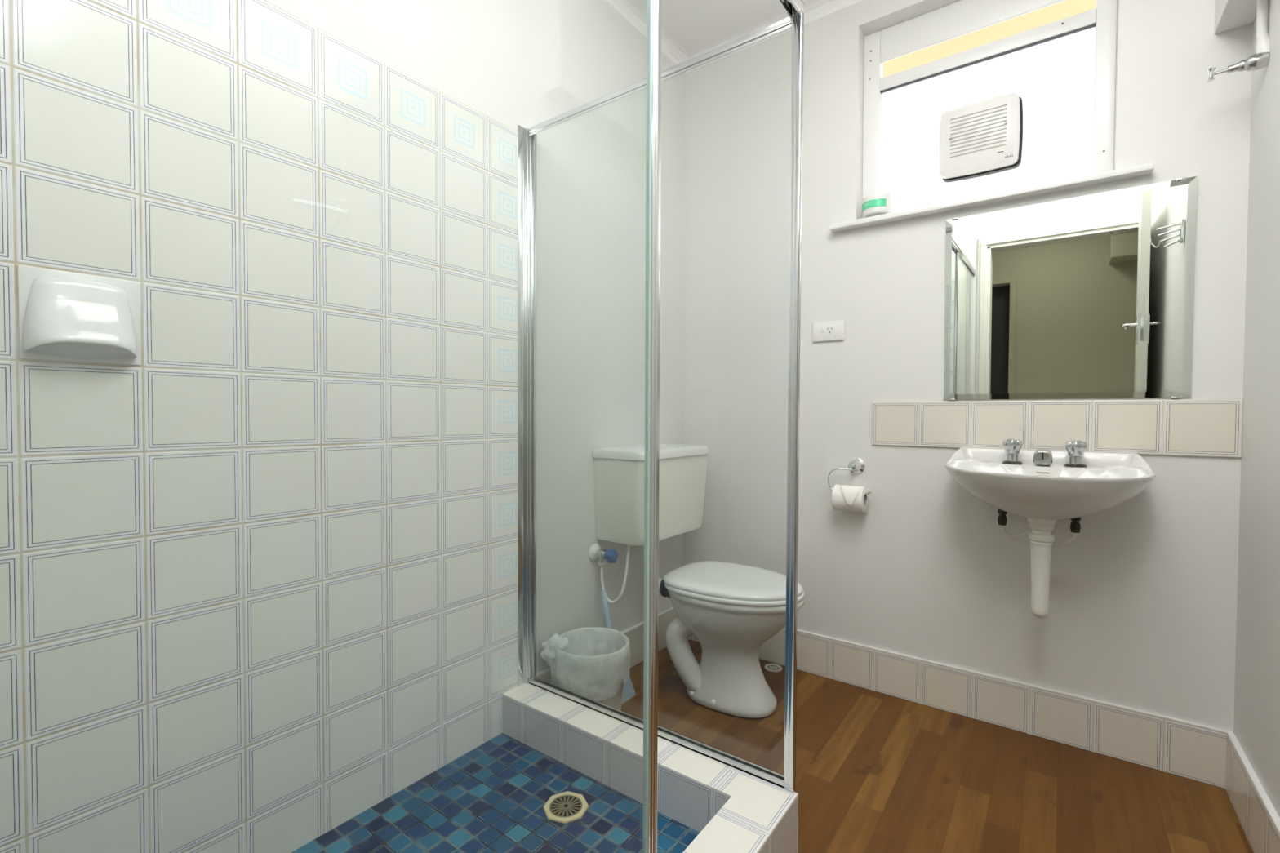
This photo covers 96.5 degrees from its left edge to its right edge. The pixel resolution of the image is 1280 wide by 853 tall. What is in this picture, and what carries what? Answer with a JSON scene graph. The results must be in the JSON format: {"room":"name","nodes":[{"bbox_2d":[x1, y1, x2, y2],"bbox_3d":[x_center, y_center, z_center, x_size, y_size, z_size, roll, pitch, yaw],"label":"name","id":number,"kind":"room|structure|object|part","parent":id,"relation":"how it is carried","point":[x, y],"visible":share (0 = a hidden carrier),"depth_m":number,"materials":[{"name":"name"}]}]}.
{"room":"bathroom","nodes":[
{"label":"bathroom","id":0,"kind":"room"},
{"bbox_2d":[0,0,685,852],"bbox_3d":[-0.509,-0.310,1.672,0.122,2.530,2.205,1,2,36],"label":"wall","id":1,"kind":"structure","parent":0,"point":[258,573],"depth_m":1.25,"materials":[{"name":"tile"}]},
{"bbox_2d":[17,264,141,365],"bbox_3d":[-0.930,-0.184,0.959,0.052,0.150,0.151,1,2,36],"label":"soap holder","id":2,"kind":"object","parent":1,"relation":"attached to","point":[64,316],"visible":1,"depth_m":0.95,"materials":[{"name":"ceramic"}]},
{"bbox_2d":[536,606,678,684],"bbox_3d":[-0.078,0.872,2.182,0.009,0.148,0.891,1,2,36],"label":"baseboard","id":3,"kind":"structure","parent":1,"relation":"attached to","point":[636,636],"depth_m":2.28,"materials":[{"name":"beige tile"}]},
{"bbox_2d":[588,543,630,604],"bbox_3d":[-0.106,0.515,2.034,0.125,0.225,0.089,1,2,36],"label":"valve","id":4,"kind":"object","parent":1,"relation":"attached to","point":[610,555],"visible":0.96,"depth_m":2.02,"materials":[{"name":"white plastic"}]},
{"bbox_3d":[-0.103,0.456,2.015,0.040,0.054,0.054,1,2,36],"label":"handle","id":5,"kind":"part","parent":4,"relation":"part of","materials":[{"name":"blue plastic"}]},
{"bbox_2d":[605,0,688,72],"bbox_3d":[-0.437,-1.551,1.596,0.045,0.045,2.205,1,2,36],"label":"trim","id":6,"kind":"structure","parent":1,"relation":"attached to","point":[630,10],"depth_m":2.22,"materials":[{"name":"paint"}]},
{"bbox_2d":[592,444,709,590],"bbox_3d":[0.060,0.348,2.170,0.226,0.551,0.470,1,2,36],"label":"toilet cistern","id":7,"kind":"object","parent":1,"relation":"attached to","point":[619,471],"visible":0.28,"depth_m":2.03,"materials":[{"name":"plastic"}]},
{"bbox_3d":[0.057,0.261,2.170,0.218,0.299,0.458,1,2,36],"label":"tank","id":8,"kind":"part","parent":7,"relation":"part of","materials":[{"name":"plastic"}]},
{"bbox_3d":[0.061,0.095,2.164,0.226,0.034,0.470,1,2,36],"label":"lid","id":9,"kind":"part","parent":7,"relation":"part of","materials":[{"name":"plastic"}]},
{"bbox_2d":[634,0,811,53],"bbox_3d":[0.241,-1.609,1.094,1.970,0.100,2.445,1,2,36],"label":"ceiling","id":10,"kind":"structure","parent":0,"point":[695,24],"depth_m":2.21,"materials":[{"name":"paint"}]},
{"bbox_2d":[291,639,1253,852],"bbox_3d":[-0.088,1.026,0.217,2.570,0.126,4.325,1,2,36],"label":"floor","id":11,"kind":"structure","parent":0,"point":[877,772],"depth_m":1.48,"materials":[{"name":"laminate"}]},
{"bbox_2d":[542,791,588,823],"bbox_3d":[-0.182,0.938,1.403,0.104,0.012,0.104,1,1,19],"label":"floor drain","id":12,"kind":"object","parent":11,"relation":"in","point":[566,806],"depth_m":1.40,"materials":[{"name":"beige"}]},
{"bbox_2d":[560,628,626,711],"bbox_3d":[-0.157,0.823,1.842,0.238,0.259,0.238,1,2,36],"label":"waste bin","id":13,"kind":"object","parent":11,"relation":"on","point":[615,702],"visible":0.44,"depth_m":1.79,"materials":[{"name":"grey plastic"}]},
{"bbox_2d":[540,627,630,702],"bbox_3d":[-0.163,0.775,1.842,0.261,0.216,0.258,1,2,36],"label":"liner","id":14,"kind":"object","parent":13,"relation":"in","point":[595,674],"visible":0.91,"depth_m":1.76,"materials":[{"name":"white plastic"}]},
{"bbox_2d":[601,589,635,704],"bbox_3d":[-0.091,0.764,2.005,0.114,0.370,0.108,1,2,36],"label":"toilet brush","id":15,"kind":"object","parent":11,"relation":"on","point":[628,691],"visible":0.33,"depth_m":2.01,"materials":[{"name":"blue plastic"}]},
{"bbox_3d":[-0.108,0.705,2.016,0.071,0.253,0.028,1,2,36],"label":"handle","id":16,"kind":"part","parent":15,"relation":"part of","materials":[{"name":"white plastic"}]},
{"bbox_2d":[502,683,798,852],"bbox_3d":[-0.383,0.897,1.028,0.888,0.145,1.283,1,2,36],"label":"shower curb","id":17,"kind":"object","parent":11,"relation":"on","point":[732,810],"visible":0.93,"depth_m":1.39,"materials":[{"name":"tile"}]},
{"bbox_2d":[517,0,804,792],"bbox_3d":[-0.375,-0.052,1.018,0.878,1.754,1.304,1,2,36],"label":"screen","id":18,"kind":"object","parent":17,"relation":"on","point":[794,9],"visible":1,"depth_m":1.53,"materials":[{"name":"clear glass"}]},
{"bbox_2d":[642,0,662,852],"bbox_3d":[-0.193,-0.035,0.545,0.014,1.711,0.735,1,2,36],"label":"shower door frame","id":19,"kind":"structure","parent":18,"relation":"attached to","point":[654,7],"depth_m":0.82,"materials":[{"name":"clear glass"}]},
{"bbox_3d":[-0.005,0.806,1.551,0.842,0.018,0.018,1,2,36],"label":"rail","id":20,"kind":"part","parent":18,"relation":"part of","materials":[{"name":"metal"}]},
{"bbox_3d":[0.006,-0.902,1.511,0.848,0.024,0.016,1,2,36],"label":"rail","id":21,"kind":"part","parent":18,"relation":"part of","materials":[{"name":"metal"}]},
{"bbox_3d":[-0.031,-0.903,0.744,0.028,0.038,1.298,1,2,36],"label":"door rail","id":22,"kind":"part","parent":18,"relation":"part of","materials":[{"name":"silver metal"}]},
{"bbox_3d":[0.344,-0.049,1.275,0.024,1.743,0.020,1,2,36],"label":"corner post","id":23,"kind":"part","parent":18,"relation":"part of","materials":[{"name":"metal"}]},
{"bbox_2d":[659,560,804,718],"bbox_3d":[0.305,0.735,1.997,0.534,0.434,0.376,1,2,36],"label":"toilet","id":24,"kind":"object","parent":11,"relation":"on","point":[731,609],"visible":0.96,"depth_m":1.90,"materials":[{"name":"ceramic"}]},
{"bbox_3d":[0.329,0.530,1.976,0.468,0.022,0.368,1,2,36],"label":"lid","id":25,"kind":"part","parent":24,"relation":"part of","materials":[{"name":"plastic"}]},
{"bbox_3d":[0.332,0.550,1.974,0.470,0.016,0.376,1,2,36],"label":"seat","id":26,"kind":"part","parent":24,"relation":"part of","materials":[{"name":"plastic"}]},
{"bbox_2d":[764,663,782,672],"bbox_3d":[0.522,0.949,2.236,0.068,0.012,0.068,1,2,36],"label":"floor drain","id":27,"kind":"object","parent":11,"relation":"in","point":[774,668],"depth_m":2.23,"materials":[{"name":"silver"}]},
{"bbox_2d":[682,0,1253,733],"bbox_3d":[0.925,-0.312,2.058,1.970,2.530,0.120,1,2,36],"label":"wall","id":28,"kind":"structure","parent":0,"point":[1142,614],"depth_m":1.98,"materials":[{"name":"white paint"}]},
{"bbox_2d":[685,0,862,72],"bbox_3d":[0.882,-1.553,1.964,1.730,0.045,0.045,1,2,36],"label":"trim","id":29,"kind":"structure","parent":28,"relation":"attached to","point":[814,10],"depth_m":2.20,"materials":[{"name":"paint"}]},
{"bbox_2d":[812,320,844,342],"bbox_3d":[0.704,-0.356,2.138,0.118,0.072,0.012,1,2,36],"label":"power outlet","id":30,"kind":"object","parent":28,"relation":"attached to","point":[827,331],"visible":1,"depth_m":2.13,"materials":[{"name":"white plastic"}]},
{"bbox_2d":[826,457,871,494],"bbox_3d":[0.767,0.177,2.076,0.156,0.126,0.054,1,2,36],"label":"toilet roll holder","id":31,"kind":"object","parent":28,"relation":"attached to","point":[855,465],"visible":0.84,"depth_m":2.07,"materials":[{"name":"silver metal"}]},
{"bbox_2d":[831,484,868,512],"bbox_3d":[0.755,0.259,2.054,0.106,0.094,0.095,1,2,36],"label":"toilet roll","id":32,"kind":"object","parent":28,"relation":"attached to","point":[844,497],"visible":1,"depth_m":2.02,"materials":[{"name":"paper"}]},
{"bbox_2d":[688,627,1232,788],"bbox_3d":[0.881,0.879,2.033,1.728,0.148,0.009,1,2,36],"label":"baseboard","id":33,"kind":"structure","parent":28,"relation":"attached to","point":[1190,752],"depth_m":1.79,"materials":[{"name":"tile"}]},
{"bbox_2d":[829,0,1154,232],"bbox_3d":[1.102,-1.079,1.887,0.889,0.728,0.167,1,2,36],"label":"window","id":34,"kind":"structure","parent":28,"relation":"in","point":[962,17],"depth_m":1.88,"materials":[{"name":"white paint"}]},
{"bbox_2d":[862,192,893,217],"bbox_3d":[0.847,-0.783,2.038,0.100,0.070,0.101,1,2,36],"label":"tub","id":35,"kind":"object","parent":34,"relation":"on","point":[877,203],"visible":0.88,"depth_m":2.00,"materials":[{"name":"white plastic"}]},
{"bbox_2d":[939,93,1022,182],"bbox_3d":[1.130,-0.958,1.899,0.237,0.232,0.058,1,2,36],"label":"exhaust fan","id":36,"kind":"object","parent":34,"relation":"attached to","point":[982,138],"visible":1,"depth_m":1.88,"materials":[{"name":"white plastic"}]},
{"bbox_3d":[1.140,-0.985,1.931,0.620,0.484,0.005,1,2,36],"label":"pane","id":37,"kind":"part","parent":34,"relation":"part of","materials":[{"name":"clear glass"}]},
{"bbox_3d":[1.101,-0.729,1.894,0.889,0.028,0.167,1,2,36],"label":"sill","id":38,"kind":"part","parent":34,"relation":"part of","materials":[{"name":"white paint"}]},
{"bbox_2d":[944,447,1156,520],"bbox_3d":[1.123,0.170,1.601,0.494,0.188,0.391,1,2,36],"label":"basin","id":39,"kind":"object","parent":28,"relation":"attached to","point":[1056,491],"visible":0.97,"depth_m":1.54,"materials":[{"name":"ceramic"}]},
{"bbox_2d":[1001,439,1022,464],"bbox_3d":[1.139,0.076,1.746,0.054,0.076,0.055,1,2,36],"label":"tap","id":40,"kind":"object","parent":39,"relation":"attached to","point":[1012,447],"visible":1,"depth_m":1.73,"materials":[{"name":"grey metal"}]},
{"bbox_3d":[1.139,0.060,1.746,0.049,0.045,0.055,1,2,36],"label":"handle","id":41,"kind":"part","parent":40,"relation":"part of","materials":[{"name":"silver metal"}]},
{"bbox_2d":[997,509,1031,538],"bbox_3d":[1.166,0.288,1.745,0.128,0.109,0.054,0,1,-4],"label":"connector","id":42,"kind":"object","parent":39,"relation":"attached to","point":[1002,519],"visible":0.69,"depth_m":1.75,"materials":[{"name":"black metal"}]},
{"bbox_2d":[1026,518,1056,617],"bbox_3d":[1.175,0.395,1.672,0.072,0.284,0.225,1,2,36],"label":"pipe","id":43,"kind":"object","parent":39,"relation":"attached to","point":[1041,538],"visible":0.97,"depth_m":1.59,"materials":[{"name":"plastic"}]},
{"bbox_2d":[1032,448,1053,466],"bbox_3d":[1.192,0.091,1.689,0.047,0.049,0.074,1,2,36],"label":"spout","id":44,"kind":"object","parent":39,"relation":"attached to","point":[1042,457],"visible":1,"depth_m":1.66,"materials":[{"name":"silver metal"}]},
{"bbox_2d":[1054,517,1080,544],"bbox_3d":[1.233,0.289,1.696,0.054,0.109,0.128,0,1,-13],"label":"connector","id":45,"kind":"object","parent":39,"relation":"attached to","point":[1075,527],"visible":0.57,"depth_m":1.65,"materials":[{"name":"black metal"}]},
{"bbox_2d":[1064,440,1087,467],"bbox_3d":[1.263,0.079,1.655,0.054,0.076,0.055,1,2,36],"label":"tap","id":46,"kind":"object","parent":39,"relation":"attached to","point":[1076,449],"visible":1,"depth_m":1.64,"materials":[{"name":"grey metal"}]},
{"bbox_3d":[1.263,0.063,1.654,0.049,0.045,0.055,1,2,36],"label":"handle","id":47,"kind":"part","parent":46,"relation":"part of","materials":[{"name":"silver metal"}]},
{"bbox_2d":[871,398,1243,457],"bbox_3d":[1.208,-0.003,1.776,0.930,0.155,0.007,1,2,36],"label":"tile backsplash","id":48,"kind":"structure","parent":28,"relation":"attached to","point":[1213,428],"depth_m":1.71,"materials":[{"name":"white tile"}]},
{"bbox_2d":[943,176,1197,400],"bbox_3d":[1.259,-0.381,1.726,0.602,0.600,0.016,1,2,36],"label":"mirror","id":49,"kind":"object","parent":28,"relation":"attached to","point":[1087,296],"visible":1,"depth_m":1.70,"materials":[{"name":"clear glass"}]},
{"bbox_2d":[1233,0,1279,817],"bbox_3d":[0.980,-0.279,0.574,0.120,2.530,2.205,1,2,36],"label":"wall","id":50,"kind":"structure","parent":0,"point":[1256,715],"depth_m":1.35,"materials":[{"name":"white paint"}]},
{"bbox_2d":[1213,0,1257,34],"bbox_3d":[1.308,-1.297,1.152,0.072,0.517,0.855,1,2,36],"label":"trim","id":51,"kind":"structure","parent":50,"relation":"attached to","point":[1229,15],"depth_m":1.46,"materials":[{"name":"white paint"}]},
{"bbox_2d":[1206,0,1269,82],"bbox_3d":[1.466,-0.952,1.393,0.118,0.180,0.037,1,2,36],"label":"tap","id":52,"kind":"object","parent":50,"relation":"attached to","point":[1260,60],"visible":0.98,"depth_m":1.37,"materials":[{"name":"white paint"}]},
{"bbox_3d":[1.425,-0.877,1.424,0.017,0.029,0.017,1,2,36],"label":"tee handle","id":53,"kind":"part","parent":52,"relation":"part of","materials":[{"name":"silver metal"}]},
{"bbox_2d":[1225,732,1279,852],"bbox_3d":[0.917,0.911,0.636,0.014,0.148,2.196,1,2,36],"label":"baseboard","id":54,"kind":"structure","parent":50,"relation":"attached to","point":[1262,835],"depth_m":1.34,"materials":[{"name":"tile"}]},
{"label":"outside","id":55,"kind":"structure","parent":0,"visible":0},
{"bbox_2d":[881,0,1096,151],"bbox_3d":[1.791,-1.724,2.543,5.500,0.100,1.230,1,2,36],"label":"window pane","id":56,"kind":"object","parent":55,"point":[1066,8],"depth_m":2.58,"materials":[{"name":"glass"}]}
]}

